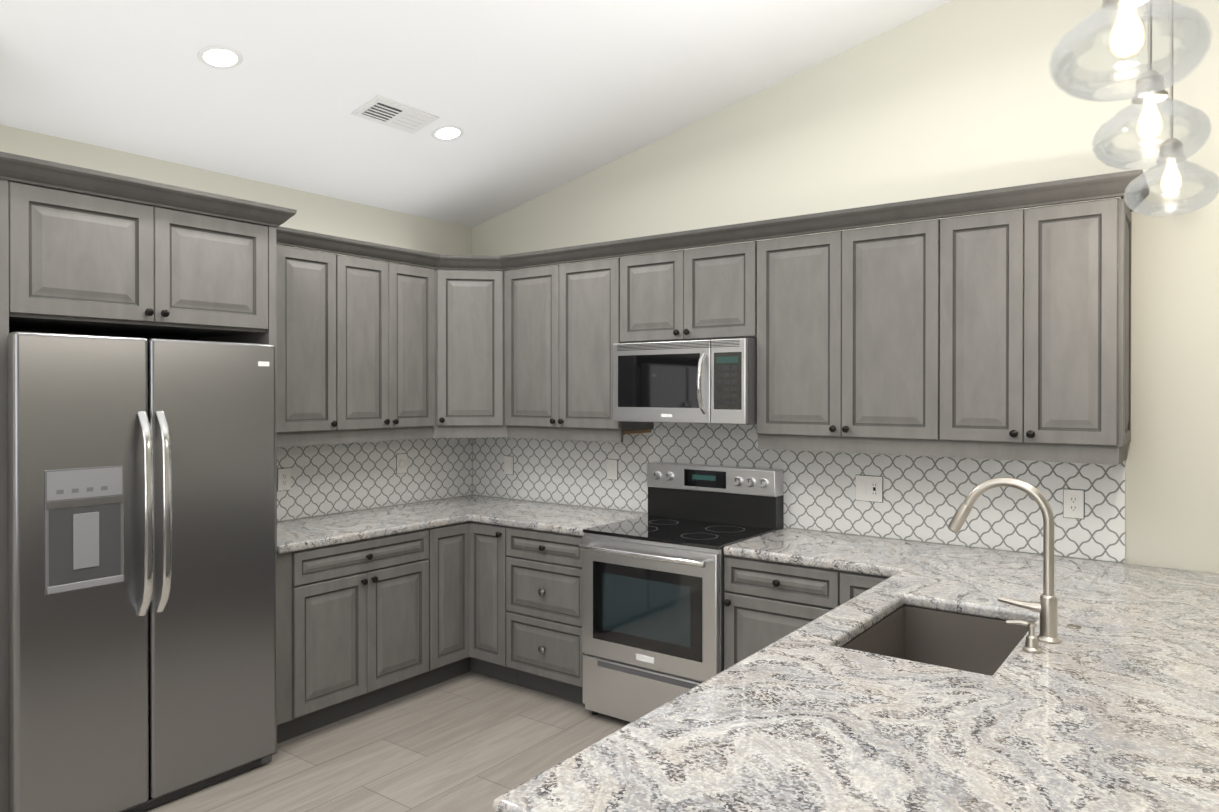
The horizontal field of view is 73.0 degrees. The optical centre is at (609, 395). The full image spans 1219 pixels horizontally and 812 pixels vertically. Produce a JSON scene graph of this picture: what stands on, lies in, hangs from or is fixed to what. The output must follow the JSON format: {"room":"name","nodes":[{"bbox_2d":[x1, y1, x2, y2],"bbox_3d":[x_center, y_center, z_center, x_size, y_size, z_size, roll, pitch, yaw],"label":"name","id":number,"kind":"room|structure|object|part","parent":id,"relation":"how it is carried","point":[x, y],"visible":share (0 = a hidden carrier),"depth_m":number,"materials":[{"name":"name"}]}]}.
{"room":"kitchen","nodes":[
{"label":"kitchen","id":0,"kind":"room"},
{"bbox_2d":[0,125,471,521],"bbox_3d":[-1.816,0.174,4.354,0.150,2.795,2.847,0,0,37],"label":"wall","id":1,"kind":"structure","parent":0,"point":[321,214],"depth_m":4.36,"materials":[{"name":"beige paint"}]},
{"bbox_2d":[276,245,434,446],"bbox_3d":[-1.478,-0.242,4.376,0.362,0.977,1.186,0,0,37],"label":"upper cabinet","id":2,"kind":"object","parent":1,"relation":"attached to","point":[355,349],"visible":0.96,"depth_m":4.31,"materials":[{"name":"grey paint"}]},
{"bbox_2d":[277,428,471,520],"bbox_3d":[-1.442,0.420,4.725,0.008,0.467,1.786,0,0,37],"label":"backsplash","id":3,"kind":"structure","parent":1,"relation":"attached to","point":[334,478],"depth_m":4.78,"materials":[{"name":"tile"}]},
{"bbox_2d":[277,468,290,491],"bbox_3d":[-1.712,0.440,4.341,0.009,0.120,0.077,0,0,37],"label":"electrical outlet","id":4,"kind":"object","parent":3,"relation":"attached to","point":[283,479],"visible":1,"depth_m":4.33,"materials":[{"name":"grey plastic"}]},
{"bbox_2d":[396,453,406,473],"bbox_3d":[-1.248,0.408,4.962,0.017,0.120,0.077,0,0,37],"label":"electrical outlet","id":5,"kind":"object","parent":3,"relation":"attached to","point":[401,463],"visible":1,"depth_m":4.95,"materials":[{"name":"grey plastic"}]},
{"bbox_2d":[142,671,630,811],"bbox_3d":[-0.197,1.638,0.706,7.200,0.100,7.200,0,0,37],"label":"floor","id":6,"kind":"structure","parent":0,"point":[470,741],"depth_m":3.62,"materials":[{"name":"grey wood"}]},
{"bbox_2d":[8,332,275,811],"bbox_3d":[-1.961,0.677,3.331,0.777,1.792,0.954,0,0,37],"label":"refrigerator","id":7,"kind":"object","parent":6,"relation":"on","point":[142,562],"visible":1,"depth_m":3.06,"materials":[{"name":"grey metal"}]},
{"bbox_2d":[0,151,296,811],"bbox_3d":[-2.008,0.379,3.379,0.699,2.394,1.169,0,0,37],"label":"tall cabinet","id":8,"kind":"object","parent":6,"relation":"on","point":[84,251],"visible":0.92,"depth_m":3.13,"materials":[{"name":"grey paint"}]},
{"bbox_2d":[277,521,517,742],"bbox_3d":[-1.076,1.134,4.464,0.910,0.874,1.796,0,0,37],"label":"base cabinet","id":9,"kind":"object","parent":6,"relation":"on","point":[364,625],"visible":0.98,"depth_m":4.11,"materials":[{"name":"grey paint"}]},
{"bbox_2d":[277,495,647,553],"bbox_3d":[-0.855,0.677,4.292,1.448,0.040,1.786,0,0,37],"label":"countertop","id":10,"kind":"structure","parent":9,"relation":"on","point":[294,535],"depth_m":4.41,"materials":[{"name":"white stone"}]},
{"bbox_2d":[506,527,584,703],"bbox_3d":[-0.155,1.134,4.481,0.546,0.874,0.672,0,0,37],"label":"base cabinet","id":11,"kind":"object","parent":6,"relation":"on","point":[544,653],"visible":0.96,"depth_m":4.25,"materials":[{"name":"grey paint"}]},
{"bbox_2d":[578,462,783,721],"bbox_3d":[0.347,0.970,4.056,0.758,1.205,0.738,0,0,37],"label":"electric range","id":12,"kind":"object","parent":6,"relation":"on","point":[653,591],"visible":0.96,"depth_m":3.89,"materials":[{"name":"silver metal"}]},
{"bbox_2d":[724,556,888,669],"bbox_3d":[1.007,1.138,3.622,0.812,0.874,0.672,0,0,37],"label":"base cabinet","id":13,"kind":"object","parent":6,"relation":"on","point":[766,603],"visible":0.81,"depth_m":3.48,"materials":[{"name":"grey paint"}]},
{"bbox_3d":[1.086,1.144,2.213,1.092,0.874,2.843,0,0,37],"label":"base cabinet","id":14,"kind":"object","parent":6,"relation":"on","visible":0},
{"bbox_2d":[492,528,1218,811],"bbox_3d":[0.771,0.685,2.425,1.854,0.040,2.853,0,0,37],"label":"countertop","id":15,"kind":"structure","parent":14,"relation":"on","point":[1111,704],"depth_m":1.73,"materials":[{"name":"white stone"}]},
{"bbox_2d":[842,605,1028,675],"bbox_3d":[0.951,0.804,2.368,0.437,0.196,0.707,0,0,37],"label":"undermount sink","id":16,"kind":"object","parent":15,"relation":"in","point":[974,644],"visible":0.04,"depth_m":2.66,"materials":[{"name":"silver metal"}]},
{"bbox_2d":[948,477,1081,642],"bbox_3d":[1.165,0.446,2.375,0.319,0.437,0.236,0,0,37],"label":"gooseneck faucet","id":17,"kind":"object","parent":15,"relation":"on","point":[1046,607],"visible":0.98,"depth_m":2.24,"materials":[{"name":"silver metal"}]},
{"bbox_2d":[1006,620,1040,652],"bbox_3d":[1.088,0.628,2.165,0.083,0.075,0.044,0,0,37],"label":"soap dispenser pump","id":18,"kind":"object","parent":15,"relation":"on","point":[1031,644],"visible":0.98,"depth_m":2.15,"materials":[{"name":"silver metal"}]},
{"bbox_2d":[0,0,951,227],"bbox_3d":[-0.132,-1.893,0.611,7.300,1.677,7.150,0,0,37],"label":"ceiling","id":19,"kind":"structure","parent":0,"point":[533,99],"depth_m":3.57,"materials":[{"name":"white paint"}]},
{"bbox_2d":[197,45,242,68],"bbox_3d":[-1.486,-1.292,3.148,0.156,0.036,0.160,0,0,37],"label":"recessed light","id":20,"kind":"object","parent":19,"relation":"in","point":[221,57],"visible":1,"depth_m":3.14,"materials":[{"name":"white plastic"}]},
{"bbox_2d":[351,96,438,133],"bbox_3d":[-0.987,-1.295,3.812,0.191,0.046,0.355,0,0,37],"label":"ceiling vent","id":21,"kind":"object","parent":19,"relation":"in","point":[390,113],"visible":1,"depth_m":3.79,"materials":[{"name":"white metal"}]},
{"bbox_2d":[431,125,463,140],"bbox_3d":[-0.798,-1.296,4.070,0.156,0.036,0.160,0,0,37],"label":"recessed light","id":22,"kind":"object","parent":19,"relation":"in","point":[447,132],"visible":1,"depth_m":4.06,"materials":[{"name":"white plastic"}]},
{"bbox_2d":[1049,0,1212,101],"bbox_3d":[0.914,-1.230,1.453,0.245,1.380,0.245,0,0,37],"label":"pendant light","id":23,"kind":"object","parent":19,"relation":"hanging from","point":[1127,34],"visible":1,"depth_m":1.44,"materials":[{"name":"clear glass"}]},
{"bbox_2d":[1091,0,1211,169],"bbox_3d":[1.314,-1.242,2.003,0.245,1.357,0.245,0,0,37],"label":"pendant light","id":24,"kind":"object","parent":19,"relation":"hanging from","point":[1150,122],"visible":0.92,"depth_m":1.99,"materials":[{"name":"clear glass"}]},
{"bbox_3d":[1.314,-0.644,2.006,0.245,0.160,0.245,0,0,36],"label":"lamp shade","id":25,"kind":"part","parent":24,"relation":"part of","materials":[{"name":"clear glass"}]},
{"bbox_2d":[1124,0,1218,216],"bbox_3d":[1.701,-1.241,2.493,0.245,1.373,0.245,0,0,37],"label":"pendant light","id":26,"kind":"object","parent":19,"relation":"hanging from","point":[1171,179],"visible":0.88,"depth_m":2.48,"materials":[{"name":"clear glass"}]},
{"bbox_3d":[1.701,-0.634,2.496,0.245,0.160,0.245,0,0,36],"label":"lamp shade","id":27,"kind":"part","parent":26,"relation":"part of","materials":[{"name":"clear glass"}]},
{"bbox_2d":[472,0,1218,572],"bbox_3d":[1.890,-0.568,3.475,7.150,4.287,0.150,0,0,37],"label":"wall","id":28,"kind":"structure","parent":0,"point":[958,96],"depth_m":3.56,"materials":[{"name":"beige paint"}]},
{"bbox_2d":[433,269,506,437],"bbox_3d":[-0.847,-0.245,5.022,0.608,0.977,0.616,0,0,37],"label":"upper cabinet","id":29,"kind":"object","parent":28,"relation":"attached to","point":[469,353],"visible":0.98,"depth_m":4.79,"materials":[{"name":"grey paint"}]},
{"bbox_2d":[505,257,652,442],"bbox_3d":[-0.194,-0.244,4.697,0.824,0.977,0.362,0,0,37],"label":"upper cabinet","id":30,"kind":"object","parent":28,"relation":"attached to","point":[562,329],"visible":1,"depth_m":4.56,"materials":[{"name":"grey paint"}]},
{"bbox_2d":[620,241,756,342],"bbox_3d":[0.456,-0.502,4.215,0.788,0.457,0.362,0,0,37],"label":"upper cabinet","id":31,"kind":"object","parent":28,"relation":"attached to","point":[706,293],"visible":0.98,"depth_m":4.07,"materials":[{"name":"grey paint"}]},
{"bbox_2d":[613,338,756,424],"bbox_3d":[0.424,-0.069,4.155,0.758,0.402,0.480,0,0,37],"label":"microwave","id":32,"kind":"object","parent":31,"relation":"attached to","point":[712,381],"visible":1,"depth_m":3.98,"materials":[{"name":"grey metal"}]},
{"bbox_2d":[276,169,1149,270],"bbox_3d":[0.218,-0.765,3.549,3.433,0.074,1.713,0,0,37],"label":"crown molding","id":33,"kind":"structure","parent":28,"relation":"attached to","point":[1101,186],"depth_m":3.79,"materials":[{"name":"grey wood"}]},
{"bbox_2d":[472,422,1124,562],"bbox_3d":[0.570,0.453,4.355,3.663,0.637,0.008,0,0,37],"label":"backsplash","id":34,"kind":"structure","parent":28,"relation":"attached to","point":[924,497],"depth_m":3.92,"materials":[{"name":"tile"}]},
{"bbox_2d":[504,456,513,474],"bbox_3d":[-0.642,0.441,5.236,0.077,0.120,0.012,0,0,37],"label":"outlet","id":35,"kind":"object","parent":34,"relation":"attached to","point":[508,465],"visible":1,"depth_m":5.23,"materials":[{"name":"grey plastic"}]},
{"bbox_2d":[607,459,617,479],"bbox_3d":[0.014,0.424,4.751,0.077,0.120,0.012,0,0,37],"label":"electrical outlet","id":36,"kind":"object","parent":34,"relation":"attached to","point":[612,469],"visible":1,"depth_m":4.75,"materials":[{"name":"grey plastic"}]},
{"bbox_2d":[856,475,882,502],"bbox_3d":[1.216,0.434,3.862,0.130,0.123,0.011,0,0,37],"label":"electrical outlet","id":37,"kind":"object","parent":34,"relation":"attached to","point":[869,488],"visible":1,"depth_m":3.86,"materials":[{"name":"grey plastic"}]},
{"bbox_2d":[1063,488,1084,518],"bbox_3d":[1.893,0.441,3.362,0.077,0.120,0.009,0,0,37],"label":"electrical outlet","id":38,"kind":"object","parent":34,"relation":"attached to","point":[1073,503],"visible":1,"depth_m":3.36,"materials":[{"name":"grey plastic"}]},
{"bbox_2d":[757,219,940,445],"bbox_3d":[1.114,-0.270,3.749,0.823,0.917,0.330,0,0,37],"label":"upper cabinet","id":39,"kind":"object","parent":28,"relation":"attached to","point":[849,321],"depth_m":3.59,"materials":[{"name":"grey paint"}]},
{"bbox_2d":[941,198,1131,453],"bbox_3d":[1.704,-0.268,3.313,0.643,0.917,0.330,0,0,37],"label":"upper cabinet","id":40,"kind":"object","parent":28,"relation":"attached to","point":[1004,335],"depth_m":3.16,"materials":[{"name":"grey paint"}]}
]}

